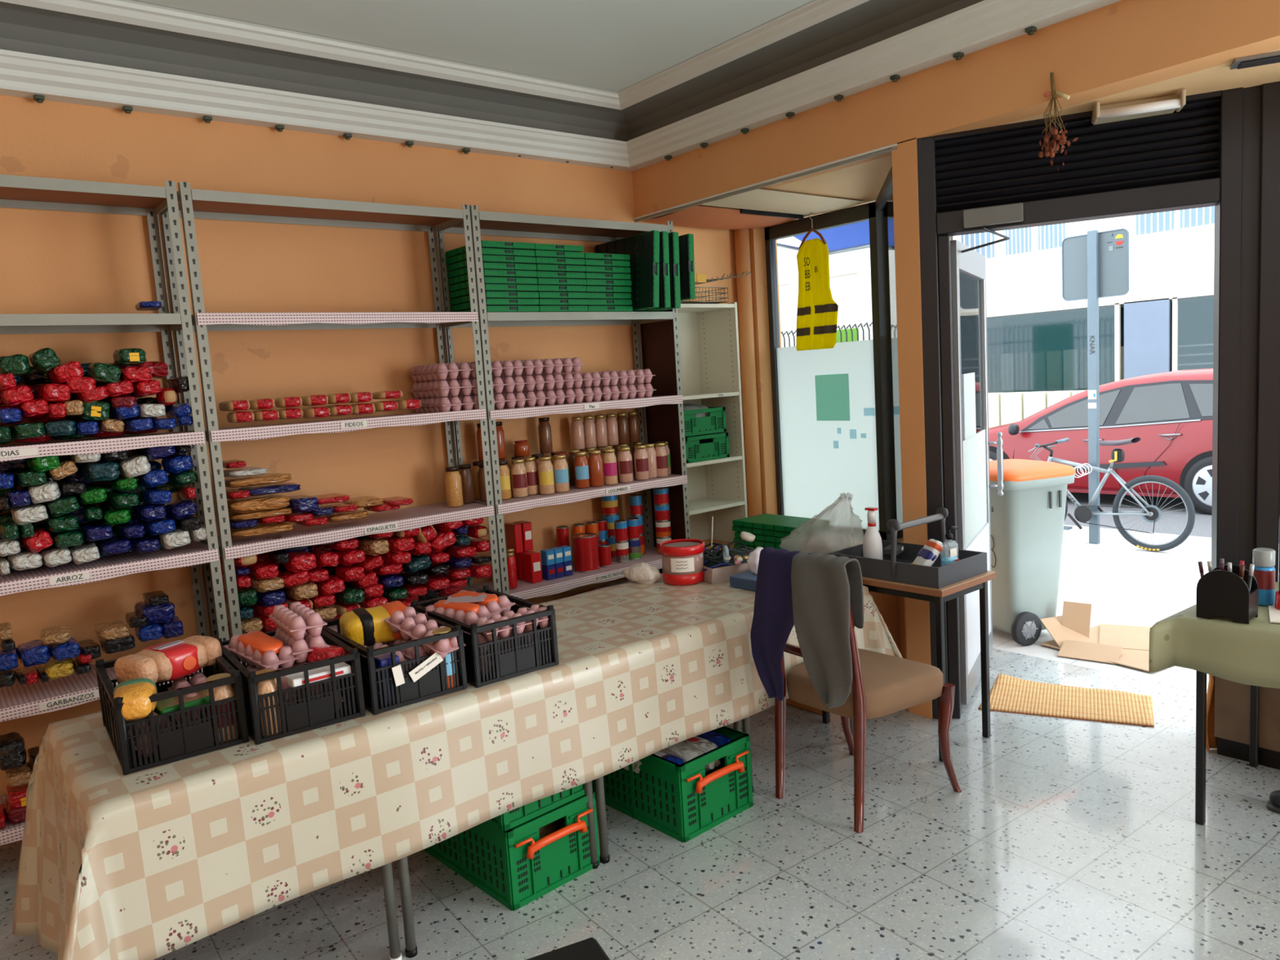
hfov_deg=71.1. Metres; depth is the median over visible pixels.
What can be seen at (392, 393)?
pack
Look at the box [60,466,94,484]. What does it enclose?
pack
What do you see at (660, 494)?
can
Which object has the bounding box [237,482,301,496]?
pack
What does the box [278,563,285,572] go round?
pack
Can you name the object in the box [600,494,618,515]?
can
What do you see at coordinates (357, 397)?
pack
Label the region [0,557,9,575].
pack
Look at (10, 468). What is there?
pack
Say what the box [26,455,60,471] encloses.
pack
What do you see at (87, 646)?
pack
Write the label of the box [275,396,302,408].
pack
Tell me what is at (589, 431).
jar
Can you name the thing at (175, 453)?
pack
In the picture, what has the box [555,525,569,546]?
can
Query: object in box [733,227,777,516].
trim
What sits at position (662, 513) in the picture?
can
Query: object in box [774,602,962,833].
dining chair
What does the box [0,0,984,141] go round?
trim
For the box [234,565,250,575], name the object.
bag
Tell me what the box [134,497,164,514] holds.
pack
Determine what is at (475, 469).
jar
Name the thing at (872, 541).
spray bottle
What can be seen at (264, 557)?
pack
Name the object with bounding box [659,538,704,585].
plastic tub
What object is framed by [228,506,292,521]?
pack
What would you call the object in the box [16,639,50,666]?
pack
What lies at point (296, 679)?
flat box
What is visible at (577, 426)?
jar
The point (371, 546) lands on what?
bag
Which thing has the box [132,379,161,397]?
pack
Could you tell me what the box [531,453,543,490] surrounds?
jar
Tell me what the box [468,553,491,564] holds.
bag
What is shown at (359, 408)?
pack
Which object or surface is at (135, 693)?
bag
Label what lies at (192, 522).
pack
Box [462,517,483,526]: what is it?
bag
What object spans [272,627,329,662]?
egg carton
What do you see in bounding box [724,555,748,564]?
small parts
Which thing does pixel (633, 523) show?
can
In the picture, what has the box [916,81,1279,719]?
door
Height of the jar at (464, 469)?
0.200 m
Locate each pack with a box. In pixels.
[0,354,31,376]
[0,373,16,391]
[0,384,34,407]
[0,391,4,405]
[0,405,26,425]
[0,407,22,423]
[0,425,12,440]
[0,438,13,444]
[0,458,26,464]
[0,461,29,473]
[0,471,13,488]
[0,475,17,494]
[0,494,8,509]
[0,511,15,524]
[0,521,19,540]
[0,537,21,556]
[0,550,26,572]
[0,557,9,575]
[0,622,12,640]
[0,637,15,652]
[0,647,17,671]
[0,669,15,687]
[0,732,26,770]
[0,803,6,828]
[3,494,33,511]
[4,488,30,507]
[4,761,32,787]
[4,798,26,824]
[6,782,28,809]
[7,550,42,570]
[9,422,45,439]
[10,502,48,524]
[13,435,51,442]
[13,470,46,486]
[13,667,26,684]
[14,375,21,385]
[16,384,39,399]
[16,523,35,538]
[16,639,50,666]
[17,398,48,417]
[17,528,43,551]
[20,528,53,552]
[21,365,52,384]
[21,471,59,491]
[22,665,38,684]
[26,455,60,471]
[26,746,39,771]
[27,481,60,503]
[28,347,61,373]
[28,415,66,422]
[31,506,50,528]
[35,665,48,682]
[37,383,70,402]
[38,544,68,566]
[40,546,72,567]
[40,625,71,645]
[41,486,78,506]
[43,402,66,418]
[43,419,76,436]
[43,657,74,679]
[44,494,79,517]
[44,514,79,532]
[46,458,77,479]
[47,360,84,383]
[47,523,84,539]
[48,394,75,403]
[48,637,80,662]
[51,421,87,439]
[51,528,84,547]
[58,454,70,461]
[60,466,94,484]
[60,480,86,495]
[62,400,84,416]
[63,377,96,394]
[64,414,80,420]
[66,503,98,523]
[68,539,104,557]
[69,542,100,564]
[70,453,101,462]
[73,657,91,675]
[74,386,109,403]
[74,459,108,466]
[75,420,98,435]
[75,653,92,664]
[76,486,106,504]
[77,639,101,659]
[78,483,113,502]
[79,400,110,421]
[80,362,92,377]
[80,523,112,542]
[81,461,119,481]
[81,505,102,520]
[82,518,119,537]
[86,362,121,384]
[89,417,125,437]
[94,620,129,641]
[95,382,110,399]
[96,537,131,555]
[97,418,124,432]
[99,501,135,515]
[99,631,135,653]
[100,450,128,461]
[101,380,133,398]
[102,399,139,417]
[102,507,131,525]
[103,535,133,555]
[107,362,132,368]
[108,395,137,408]
[108,491,139,508]
[109,404,139,419]
[110,448,142,462]
[110,476,137,490]
[112,348,146,366]
[112,479,148,497]
[114,635,222,683]
[116,454,151,478]
[116,522,145,538]
[118,392,145,397]
[120,365,151,383]
[121,515,142,524]
[123,417,153,431]
[124,417,157,435]
[125,611,147,627]
[128,536,159,553]
[132,360,168,379]
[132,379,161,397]
[133,459,161,479]
[133,503,166,521]
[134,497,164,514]
[134,601,175,623]
[134,622,163,641]
[135,301,162,311]
[136,396,173,413]
[136,403,165,417]
[137,467,168,487]
[141,516,176,535]
[142,445,176,459]
[142,488,171,503]
[142,533,163,548]
[142,590,168,606]
[148,481,178,493]
[151,417,176,430]
[151,453,180,460]
[155,387,177,405]
[158,528,191,549]
[160,615,183,639]
[161,453,194,473]
[164,499,198,519]
[165,376,189,393]
[167,402,191,418]
[167,470,198,486]
[174,415,193,426]
[174,444,191,453]
[174,515,201,531]
[177,485,196,499]
[188,524,207,541]
[218,400,249,411]
[219,556,248,574]
[222,459,246,468]
[223,466,267,477]
[223,589,252,605]
[224,473,292,488]
[225,488,250,499]
[226,411,254,422]
[226,493,289,513]
[227,621,262,635]
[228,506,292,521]
[229,519,257,528]
[230,521,293,537]
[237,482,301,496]
[248,398,275,409]
[248,604,256,617]
[252,409,279,421]
[255,515,285,524]
[256,551,279,565]
[262,627,276,632]
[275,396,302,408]
[276,408,302,419]
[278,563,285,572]
[283,512,313,522]
[285,494,319,513]
[286,547,311,552]
[294,515,328,526]
[301,394,328,405]
[302,406,330,418]
[304,504,333,516]
[306,644,347,663]
[307,545,336,553]
[311,493,350,504]
[322,509,368,521]
[322,564,341,573]
[323,604,341,621]
[324,392,351,404]
[324,404,352,416]
[324,502,358,512]
[333,572,351,585]
[333,585,348,604]
[339,600,407,646]
[342,496,384,507]
[349,391,372,403]
[350,403,375,414]
[354,535,368,539]
[363,502,399,511]
[369,400,398,412]
[372,390,403,399]
[381,496,413,506]
[395,398,421,409]
[405,595,418,600]
[417,589,439,599]
[439,587,462,596]
[622,751,685,773]
[659,742,701,761]
[678,736,721,773]
[696,730,733,763]
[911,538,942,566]
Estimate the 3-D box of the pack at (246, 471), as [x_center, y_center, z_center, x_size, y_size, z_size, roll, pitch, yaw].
[-1.711,-0.034,3.856,0.178,0.032,0.210,-10,9,-42]
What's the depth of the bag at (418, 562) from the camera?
4.29 m
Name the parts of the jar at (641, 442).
lid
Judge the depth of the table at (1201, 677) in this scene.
3.17 m
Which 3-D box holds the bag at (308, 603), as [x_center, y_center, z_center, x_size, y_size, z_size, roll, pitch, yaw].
[-1.532,0.557,4.012,0.105,0.048,0.170,-8,8,-35]
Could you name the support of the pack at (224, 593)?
on the pack at (252, 606)
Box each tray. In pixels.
[153,689,209,717]
[703,547,755,584]
[829,506,986,588]
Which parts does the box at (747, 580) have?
lid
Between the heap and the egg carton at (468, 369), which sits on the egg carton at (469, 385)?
the egg carton at (468, 369)
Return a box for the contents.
[797,531,852,555]
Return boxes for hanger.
[798,212,826,248]
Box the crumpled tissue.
[746,546,763,574]
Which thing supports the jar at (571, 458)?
on the shelving unit at (482, 223)
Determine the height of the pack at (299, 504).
0.069 m
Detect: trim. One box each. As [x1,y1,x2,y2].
[0,0,869,110]
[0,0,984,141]
[0,0,1121,171]
[642,205,804,229]
[701,188,867,215]
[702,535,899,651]
[705,48,1279,220]
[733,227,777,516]
[739,208,803,219]
[891,137,932,719]
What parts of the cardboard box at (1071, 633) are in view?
flat panel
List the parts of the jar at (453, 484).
lid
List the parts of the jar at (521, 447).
lid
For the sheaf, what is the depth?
3.08 m
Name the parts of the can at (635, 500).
lid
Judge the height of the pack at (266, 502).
0.057 m
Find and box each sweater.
[750,546,811,701]
[791,551,863,709]
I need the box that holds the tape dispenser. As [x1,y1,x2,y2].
[1274,572,1279,609]
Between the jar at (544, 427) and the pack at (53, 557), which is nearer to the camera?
the pack at (53, 557)
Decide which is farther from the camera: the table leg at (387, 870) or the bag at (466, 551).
the bag at (466, 551)
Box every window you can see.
[764,201,886,539]
[875,165,903,542]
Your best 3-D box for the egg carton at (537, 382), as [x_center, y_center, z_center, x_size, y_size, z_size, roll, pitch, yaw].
[-0.643,-0.515,4.798,0.123,0.080,0.353,-9,8,-39]
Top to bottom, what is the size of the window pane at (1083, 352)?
1.500 m
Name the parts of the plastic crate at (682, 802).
handle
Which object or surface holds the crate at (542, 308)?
on the shelving unit at (482, 223)
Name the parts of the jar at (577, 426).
lid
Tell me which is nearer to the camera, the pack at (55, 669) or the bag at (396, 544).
the pack at (55, 669)
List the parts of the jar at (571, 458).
lid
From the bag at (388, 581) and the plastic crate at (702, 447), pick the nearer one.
the bag at (388, 581)
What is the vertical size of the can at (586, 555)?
0.200 m
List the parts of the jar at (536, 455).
lid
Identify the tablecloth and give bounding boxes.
[12,573,902,959]
[1148,582,1279,688]
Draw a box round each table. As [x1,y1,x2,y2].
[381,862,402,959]
[396,780,598,957]
[595,720,741,863]
[742,716,853,791]
[822,570,995,761]
[1195,629,1275,825]
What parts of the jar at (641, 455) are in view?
lid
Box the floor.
[0,492,1279,959]
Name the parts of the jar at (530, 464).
lid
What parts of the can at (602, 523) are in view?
lid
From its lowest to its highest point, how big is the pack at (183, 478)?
0.064 m
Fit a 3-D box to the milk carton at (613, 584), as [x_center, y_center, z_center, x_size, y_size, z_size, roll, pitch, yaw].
[-0.136,0.766,5.296,0.085,0.300,0.104,-9,8,-39]
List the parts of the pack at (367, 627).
orange panel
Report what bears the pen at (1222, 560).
in the pen holder at (1222, 593)
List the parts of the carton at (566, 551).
printed panel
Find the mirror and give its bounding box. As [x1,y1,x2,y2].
[1008,423,1019,435]
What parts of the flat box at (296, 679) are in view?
printed panel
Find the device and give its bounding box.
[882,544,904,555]
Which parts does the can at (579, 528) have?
lid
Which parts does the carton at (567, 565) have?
printed panel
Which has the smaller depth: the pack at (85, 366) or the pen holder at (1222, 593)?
the pen holder at (1222, 593)
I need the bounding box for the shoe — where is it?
[1266,790,1279,813]
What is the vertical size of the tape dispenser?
0.130 m
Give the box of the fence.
[781,321,872,346]
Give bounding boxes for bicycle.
[1028,437,1195,551]
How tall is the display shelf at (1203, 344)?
0.030 m
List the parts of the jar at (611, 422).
lid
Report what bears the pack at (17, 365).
on the pack at (7, 380)
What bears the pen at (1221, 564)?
in the pen holder at (1222, 593)
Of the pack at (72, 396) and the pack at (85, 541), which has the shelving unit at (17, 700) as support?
the pack at (85, 541)
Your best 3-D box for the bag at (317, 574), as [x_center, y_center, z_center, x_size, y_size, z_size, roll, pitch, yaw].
[-1.481,0.428,4.061,0.100,0.052,0.176,-8,8,-36]
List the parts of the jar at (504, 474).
lid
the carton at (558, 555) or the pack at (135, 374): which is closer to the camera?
the pack at (135, 374)
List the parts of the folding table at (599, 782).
leg, leg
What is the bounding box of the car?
[988,368,1213,515]
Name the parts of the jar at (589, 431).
lid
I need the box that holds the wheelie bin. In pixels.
[989,458,1075,645]
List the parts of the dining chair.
leg, rail, leg, leg, seat, leg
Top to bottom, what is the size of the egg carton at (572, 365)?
0.080 m
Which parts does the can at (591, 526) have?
lid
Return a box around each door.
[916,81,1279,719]
[951,240,1004,705]
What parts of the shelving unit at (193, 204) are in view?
shelf, shelf, shelf, shelf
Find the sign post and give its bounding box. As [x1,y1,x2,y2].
[1062,228,1128,543]
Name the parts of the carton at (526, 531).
printed panel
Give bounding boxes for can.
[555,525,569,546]
[572,523,585,535]
[573,533,599,572]
[586,521,599,542]
[595,519,608,541]
[598,543,612,567]
[599,540,608,544]
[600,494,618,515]
[602,513,618,537]
[608,536,616,558]
[613,520,628,542]
[615,541,629,562]
[626,517,639,539]
[627,538,641,559]
[629,493,643,515]
[630,514,644,535]
[640,534,645,555]
[653,486,669,505]
[653,503,670,521]
[655,520,671,537]
[656,536,671,554]
[1252,547,1275,605]
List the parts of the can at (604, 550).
lid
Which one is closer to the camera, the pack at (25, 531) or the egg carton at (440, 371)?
the pack at (25, 531)
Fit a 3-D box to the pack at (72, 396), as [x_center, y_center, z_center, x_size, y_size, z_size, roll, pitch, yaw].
[-2.298,-0.346,3.558,0.127,0.076,0.178,-9,8,-39]
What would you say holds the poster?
attached to the window at (827, 402)
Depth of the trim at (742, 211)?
5.52 m
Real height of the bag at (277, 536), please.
0.049 m
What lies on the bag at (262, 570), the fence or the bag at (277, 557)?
the bag at (277, 557)
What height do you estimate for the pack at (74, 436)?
0.075 m
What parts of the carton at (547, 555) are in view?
printed panel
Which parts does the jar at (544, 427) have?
lid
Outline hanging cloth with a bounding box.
[1205,674,1217,751]
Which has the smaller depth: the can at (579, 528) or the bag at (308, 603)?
the bag at (308, 603)
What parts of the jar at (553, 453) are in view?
lid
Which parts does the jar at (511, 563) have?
lid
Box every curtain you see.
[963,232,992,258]
[1007,226,1029,254]
[1040,223,1063,249]
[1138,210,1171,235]
[1182,206,1211,227]
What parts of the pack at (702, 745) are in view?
printed panel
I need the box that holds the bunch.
[1038,71,1078,172]
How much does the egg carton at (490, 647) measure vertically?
0.069 m
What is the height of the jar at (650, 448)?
0.200 m
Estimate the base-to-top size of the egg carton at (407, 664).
0.069 m
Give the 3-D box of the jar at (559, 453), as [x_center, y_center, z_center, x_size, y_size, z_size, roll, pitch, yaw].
[-0.438,-0.053,5.027,0.084,0.200,0.083,-9,8,-39]
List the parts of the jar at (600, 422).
lid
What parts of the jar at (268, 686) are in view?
lid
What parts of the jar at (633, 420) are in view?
lid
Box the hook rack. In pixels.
[694,271,751,284]
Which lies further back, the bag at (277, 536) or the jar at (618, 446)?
the jar at (618, 446)
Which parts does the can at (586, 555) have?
lid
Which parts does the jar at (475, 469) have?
lid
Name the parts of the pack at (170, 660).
printed panel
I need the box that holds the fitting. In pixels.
[1091,88,1186,124]
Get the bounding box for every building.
[777,235,952,347]
[952,205,1214,392]
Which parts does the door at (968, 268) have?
glass, handle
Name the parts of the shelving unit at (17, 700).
shelf, shelf, shelf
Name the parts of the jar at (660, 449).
lid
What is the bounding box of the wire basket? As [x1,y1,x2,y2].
[680,286,728,303]
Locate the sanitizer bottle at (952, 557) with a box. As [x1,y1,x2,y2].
[941,525,959,565]
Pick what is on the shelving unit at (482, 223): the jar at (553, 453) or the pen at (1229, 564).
the jar at (553, 453)
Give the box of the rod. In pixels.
[711,516,713,551]
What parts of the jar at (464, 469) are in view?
lid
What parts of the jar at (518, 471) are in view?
lid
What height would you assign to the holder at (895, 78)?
0.024 m
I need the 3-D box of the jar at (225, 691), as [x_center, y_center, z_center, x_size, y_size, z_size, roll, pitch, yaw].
[-1.168,0.636,2.503,0.078,0.178,0.078,-9,8,-39]
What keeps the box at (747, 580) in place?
on the tablecloth at (150, 864)
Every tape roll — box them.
[722,545,728,563]
[740,531,755,542]
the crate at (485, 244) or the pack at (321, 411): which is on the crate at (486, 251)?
the crate at (485, 244)
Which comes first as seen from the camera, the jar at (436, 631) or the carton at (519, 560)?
the jar at (436, 631)
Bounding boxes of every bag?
[112,677,157,720]
[233,554,257,566]
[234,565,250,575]
[235,574,251,588]
[237,586,257,606]
[239,605,253,620]
[240,616,262,634]
[248,561,279,579]
[249,577,284,592]
[253,602,288,616]
[255,612,277,630]
[256,589,285,607]
[265,535,282,538]
[268,549,289,564]
[276,569,310,588]
[280,545,308,551]
[282,550,316,572]
[284,582,318,599]
[285,598,312,609]
[307,566,328,582]
[308,593,335,607]
[311,605,337,620]
[313,550,339,566]
[314,575,345,595]
[315,542,334,546]
[327,537,359,551]
[333,547,365,565]
[333,602,359,615]
[334,564,364,582]
[335,585,364,604]
[350,570,377,589]
[355,554,383,571]
[357,537,389,555]
[358,595,387,608]
[360,582,384,598]
[366,532,393,538]
[372,562,403,575]
[376,573,404,588]
[381,535,414,552]
[381,551,412,565]
[382,586,408,600]
[387,598,411,606]
[392,527,421,537]
[398,570,429,586]
[400,584,427,597]
[401,554,431,573]
[405,541,431,555]
[410,524,436,542]
[421,562,450,576]
[422,575,449,591]
[425,551,449,564]
[429,529,456,551]
[432,520,462,531]
[442,567,471,579]
[443,556,472,568]
[445,545,476,558]
[445,577,466,588]
[450,525,468,535]
[450,534,471,546]
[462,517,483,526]
[466,524,488,537]
[466,562,492,578]
[468,537,490,552]
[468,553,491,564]
[622,562,662,583]
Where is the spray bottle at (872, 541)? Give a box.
[862,506,882,559]
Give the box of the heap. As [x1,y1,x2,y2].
[702,540,753,571]
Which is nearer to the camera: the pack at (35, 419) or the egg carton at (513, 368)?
the pack at (35, 419)
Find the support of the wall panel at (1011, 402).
on the floor
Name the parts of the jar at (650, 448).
lid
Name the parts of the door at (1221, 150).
closer arm, louvre panel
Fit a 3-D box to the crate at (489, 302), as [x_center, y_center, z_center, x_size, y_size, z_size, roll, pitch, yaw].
[-0.763,-0.911,4.676,0.308,0.030,0.389,-9,8,-39]
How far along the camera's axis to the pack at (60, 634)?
3.38 m
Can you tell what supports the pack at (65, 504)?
on the pack at (65, 522)
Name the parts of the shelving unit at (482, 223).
shelf, shelf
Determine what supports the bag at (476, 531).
on the bag at (482, 544)
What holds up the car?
on the floor
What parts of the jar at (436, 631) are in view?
lid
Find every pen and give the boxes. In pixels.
[1198,561,1204,577]
[1207,560,1212,572]
[1219,558,1224,566]
[1219,562,1224,569]
[1227,562,1231,572]
[1239,560,1244,573]
[1239,564,1244,579]
[1247,564,1254,591]
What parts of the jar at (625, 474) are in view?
lid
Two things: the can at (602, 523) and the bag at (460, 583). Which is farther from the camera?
the can at (602, 523)
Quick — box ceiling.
[132,0,814,92]
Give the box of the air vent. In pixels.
[1229,50,1279,70]
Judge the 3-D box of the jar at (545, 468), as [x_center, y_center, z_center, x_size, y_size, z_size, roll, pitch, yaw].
[-0.507,-0.026,4.829,0.084,0.200,0.083,-9,8,-39]
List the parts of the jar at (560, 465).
lid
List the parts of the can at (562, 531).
lid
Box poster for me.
[814,373,849,421]
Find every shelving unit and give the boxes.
[0,174,230,845]
[160,182,501,664]
[437,204,690,599]
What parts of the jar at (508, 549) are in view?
lid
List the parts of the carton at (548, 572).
printed panel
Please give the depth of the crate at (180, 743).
2.42 m
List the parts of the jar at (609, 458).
lid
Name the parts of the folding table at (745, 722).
leg, leg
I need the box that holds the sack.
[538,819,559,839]
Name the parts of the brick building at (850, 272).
window sill, window sill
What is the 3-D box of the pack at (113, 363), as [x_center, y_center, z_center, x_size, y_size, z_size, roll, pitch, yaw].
[-2.152,-0.444,3.669,0.124,0.077,0.180,-9,8,-40]
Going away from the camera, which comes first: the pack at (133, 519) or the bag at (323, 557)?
the pack at (133, 519)
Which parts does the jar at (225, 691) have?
lid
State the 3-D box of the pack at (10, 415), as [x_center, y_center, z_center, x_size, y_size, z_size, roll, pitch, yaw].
[-2.329,-0.238,3.304,0.080,0.057,0.174,-9,8,-38]
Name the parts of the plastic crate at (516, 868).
handle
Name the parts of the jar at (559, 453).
lid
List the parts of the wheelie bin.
lid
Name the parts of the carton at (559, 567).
printed panel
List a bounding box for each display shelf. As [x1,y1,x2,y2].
[1178,343,1213,346]
[1178,352,1213,356]
[1178,361,1213,365]
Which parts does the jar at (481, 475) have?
lid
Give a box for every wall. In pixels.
[0,94,748,795]
[631,0,1279,222]
[775,240,781,347]
[897,595,906,658]
[1278,517,1279,582]
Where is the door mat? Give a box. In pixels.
[977,673,1154,727]
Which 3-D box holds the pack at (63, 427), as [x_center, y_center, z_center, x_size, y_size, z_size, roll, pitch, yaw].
[-2.210,-0.198,3.409,0.107,0.060,0.177,-9,8,-37]
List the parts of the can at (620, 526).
lid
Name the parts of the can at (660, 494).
lid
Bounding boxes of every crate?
[95,655,248,775]
[216,628,365,744]
[322,610,467,715]
[410,585,559,687]
[423,790,599,911]
[445,240,534,257]
[445,248,534,264]
[446,254,536,271]
[447,262,536,278]
[448,269,537,284]
[448,276,537,291]
[448,284,537,298]
[449,291,538,305]
[449,298,538,311]
[459,306,539,312]
[484,783,585,831]
[531,257,585,266]
[532,243,583,252]
[532,250,584,258]
[532,271,585,279]
[532,284,586,292]
[533,264,586,272]
[533,298,587,306]
[534,278,586,285]
[535,292,587,299]
[538,306,587,311]
[580,259,630,267]
[581,293,631,299]
[582,252,630,261]
[582,266,631,273]
[582,272,631,279]
[582,299,631,306]
[583,279,631,286]
[583,285,631,293]
[586,306,632,311]
[591,725,753,842]
[595,230,659,311]
[635,231,671,311]
[647,231,680,311]
[678,233,695,301]
[683,406,726,436]
[684,432,729,463]
[732,513,830,533]
[732,525,829,538]
[733,537,799,551]
[733,543,791,551]
[734,531,831,545]
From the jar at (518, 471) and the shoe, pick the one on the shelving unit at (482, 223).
the jar at (518, 471)
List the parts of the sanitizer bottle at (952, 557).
printed panel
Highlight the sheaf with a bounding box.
[1268,605,1279,623]
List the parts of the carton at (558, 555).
printed panel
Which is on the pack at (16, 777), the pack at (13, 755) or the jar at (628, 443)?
the pack at (13, 755)
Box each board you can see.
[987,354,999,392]
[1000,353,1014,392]
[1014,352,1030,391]
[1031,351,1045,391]
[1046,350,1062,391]
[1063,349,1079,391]
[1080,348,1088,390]
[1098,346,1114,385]
[1120,346,1124,379]
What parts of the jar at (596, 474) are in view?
lid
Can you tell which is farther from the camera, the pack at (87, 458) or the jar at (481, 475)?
the jar at (481, 475)
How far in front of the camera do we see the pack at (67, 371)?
3.36 m
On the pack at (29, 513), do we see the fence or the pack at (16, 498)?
the pack at (16, 498)
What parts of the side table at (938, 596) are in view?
leg, leg, leg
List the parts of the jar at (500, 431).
lid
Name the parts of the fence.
panel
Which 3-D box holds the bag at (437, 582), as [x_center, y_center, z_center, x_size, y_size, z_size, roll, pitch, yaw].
[-1.015,0.507,4.425,0.109,0.052,0.176,-8,8,-34]
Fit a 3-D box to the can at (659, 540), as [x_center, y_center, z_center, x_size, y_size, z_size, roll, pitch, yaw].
[0.146,0.392,5.415,0.094,0.099,0.092,-9,8,-39]
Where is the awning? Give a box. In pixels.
[777,220,870,255]
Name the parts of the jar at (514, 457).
lid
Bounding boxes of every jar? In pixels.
[205,673,239,742]
[255,668,281,736]
[430,626,456,688]
[444,466,463,506]
[457,463,475,503]
[471,461,483,499]
[476,422,483,461]
[477,462,486,502]
[495,421,506,459]
[498,460,511,499]
[506,547,517,582]
[506,551,517,589]
[510,458,528,497]
[511,456,524,466]
[513,440,529,456]
[522,457,539,494]
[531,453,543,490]
[537,417,552,453]
[537,456,555,494]
[551,451,562,464]
[552,454,569,492]
[554,452,570,487]
[567,449,580,484]
[570,417,585,449]
[573,451,590,488]
[582,415,596,448]
[584,447,596,458]
[587,449,604,486]
[594,414,608,446]
[600,447,612,457]
[601,448,617,484]
[605,413,618,445]
[616,413,629,444]
[616,443,628,469]
[617,445,629,479]
[617,446,633,482]
[627,411,639,443]
[631,441,644,475]
[633,444,648,479]
[642,443,657,478]
[653,442,668,476]
[657,440,671,475]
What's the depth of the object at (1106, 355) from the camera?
16.97 m
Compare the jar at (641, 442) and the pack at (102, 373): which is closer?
the pack at (102, 373)
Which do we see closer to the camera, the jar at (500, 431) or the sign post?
the jar at (500, 431)
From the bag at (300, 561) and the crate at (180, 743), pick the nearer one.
the crate at (180, 743)
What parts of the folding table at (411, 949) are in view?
leg, leg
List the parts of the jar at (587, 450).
lid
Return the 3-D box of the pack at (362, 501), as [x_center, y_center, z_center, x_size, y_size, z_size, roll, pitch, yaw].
[-1.303,0.103,4.211,0.164,0.038,0.210,-8,8,-36]
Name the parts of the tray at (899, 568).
handle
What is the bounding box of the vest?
[795,238,838,351]
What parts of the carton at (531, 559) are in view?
printed panel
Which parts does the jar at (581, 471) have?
lid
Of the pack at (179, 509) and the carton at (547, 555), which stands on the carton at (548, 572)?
the carton at (547, 555)
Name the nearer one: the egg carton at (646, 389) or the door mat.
the door mat
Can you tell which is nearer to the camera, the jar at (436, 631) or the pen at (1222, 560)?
the jar at (436, 631)
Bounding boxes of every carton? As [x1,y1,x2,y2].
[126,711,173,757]
[168,671,207,719]
[173,709,208,727]
[223,630,298,671]
[246,665,296,700]
[268,601,327,639]
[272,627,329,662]
[283,699,293,722]
[292,659,337,693]
[295,685,342,712]
[361,642,406,666]
[382,637,430,665]
[383,606,466,658]
[404,663,413,677]
[407,362,462,382]
[408,379,463,398]
[414,396,464,413]
[424,590,515,625]
[440,395,479,410]
[444,361,476,380]
[456,378,477,395]
[461,360,505,379]
[463,631,501,654]
[466,393,508,409]
[476,604,555,641]
[479,647,501,675]
[492,360,526,377]
[492,377,506,393]
[493,391,528,408]
[500,376,527,392]
[500,614,530,643]
[500,640,531,653]
[501,391,548,407]
[503,359,546,377]
[505,522,523,553]
[514,520,533,551]
[514,551,528,580]
[520,358,565,376]
[521,374,547,391]
[522,551,542,583]
[525,389,568,405]
[537,387,586,404]
[540,548,555,565]
[541,373,567,390]
[542,564,555,580]
[546,357,584,374]
[549,546,563,564]
[555,562,564,577]
[558,545,571,561]
[560,373,585,388]
[562,386,604,402]
[563,560,573,576]
[573,385,622,400]
[580,371,604,387]
[591,370,622,386]
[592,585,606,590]
[597,384,638,399]
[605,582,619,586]
[608,383,656,398]
[615,369,637,385]
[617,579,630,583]
[627,368,655,384]
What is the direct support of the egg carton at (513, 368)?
on the egg carton at (513, 384)
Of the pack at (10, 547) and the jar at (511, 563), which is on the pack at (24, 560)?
the pack at (10, 547)
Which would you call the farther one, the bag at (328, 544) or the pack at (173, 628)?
the bag at (328, 544)
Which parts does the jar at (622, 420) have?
lid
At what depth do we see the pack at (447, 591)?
4.58 m
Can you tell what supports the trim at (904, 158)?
attached to the wall at (901, 600)
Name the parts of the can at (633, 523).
lid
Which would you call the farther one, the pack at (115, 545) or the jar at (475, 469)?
the jar at (475, 469)
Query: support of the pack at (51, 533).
on the pack at (52, 545)
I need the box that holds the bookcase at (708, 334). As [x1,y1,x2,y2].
[640,302,747,573]
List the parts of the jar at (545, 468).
lid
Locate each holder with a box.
[33,94,44,103]
[122,106,133,113]
[202,115,212,123]
[275,124,284,132]
[342,133,351,140]
[404,141,413,147]
[462,147,470,154]
[664,155,671,160]
[700,142,708,148]
[740,128,749,133]
[785,111,794,118]
[834,94,843,102]
[889,74,900,82]
[952,51,964,60]
[1024,26,1036,35]
[1195,564,1258,624]
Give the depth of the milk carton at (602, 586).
5.23 m
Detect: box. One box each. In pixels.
[284,662,351,687]
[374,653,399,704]
[729,570,756,591]
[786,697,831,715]
[1040,600,1151,671]
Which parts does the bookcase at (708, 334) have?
panel, panel, shelf, shelf, shelf, shelf, panel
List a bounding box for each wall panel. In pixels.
[1000,391,1026,425]
[1213,675,1279,769]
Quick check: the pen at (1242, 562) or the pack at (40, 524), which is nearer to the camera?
the pen at (1242, 562)
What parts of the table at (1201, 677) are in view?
leg, leg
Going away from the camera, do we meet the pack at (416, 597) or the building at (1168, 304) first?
the pack at (416, 597)

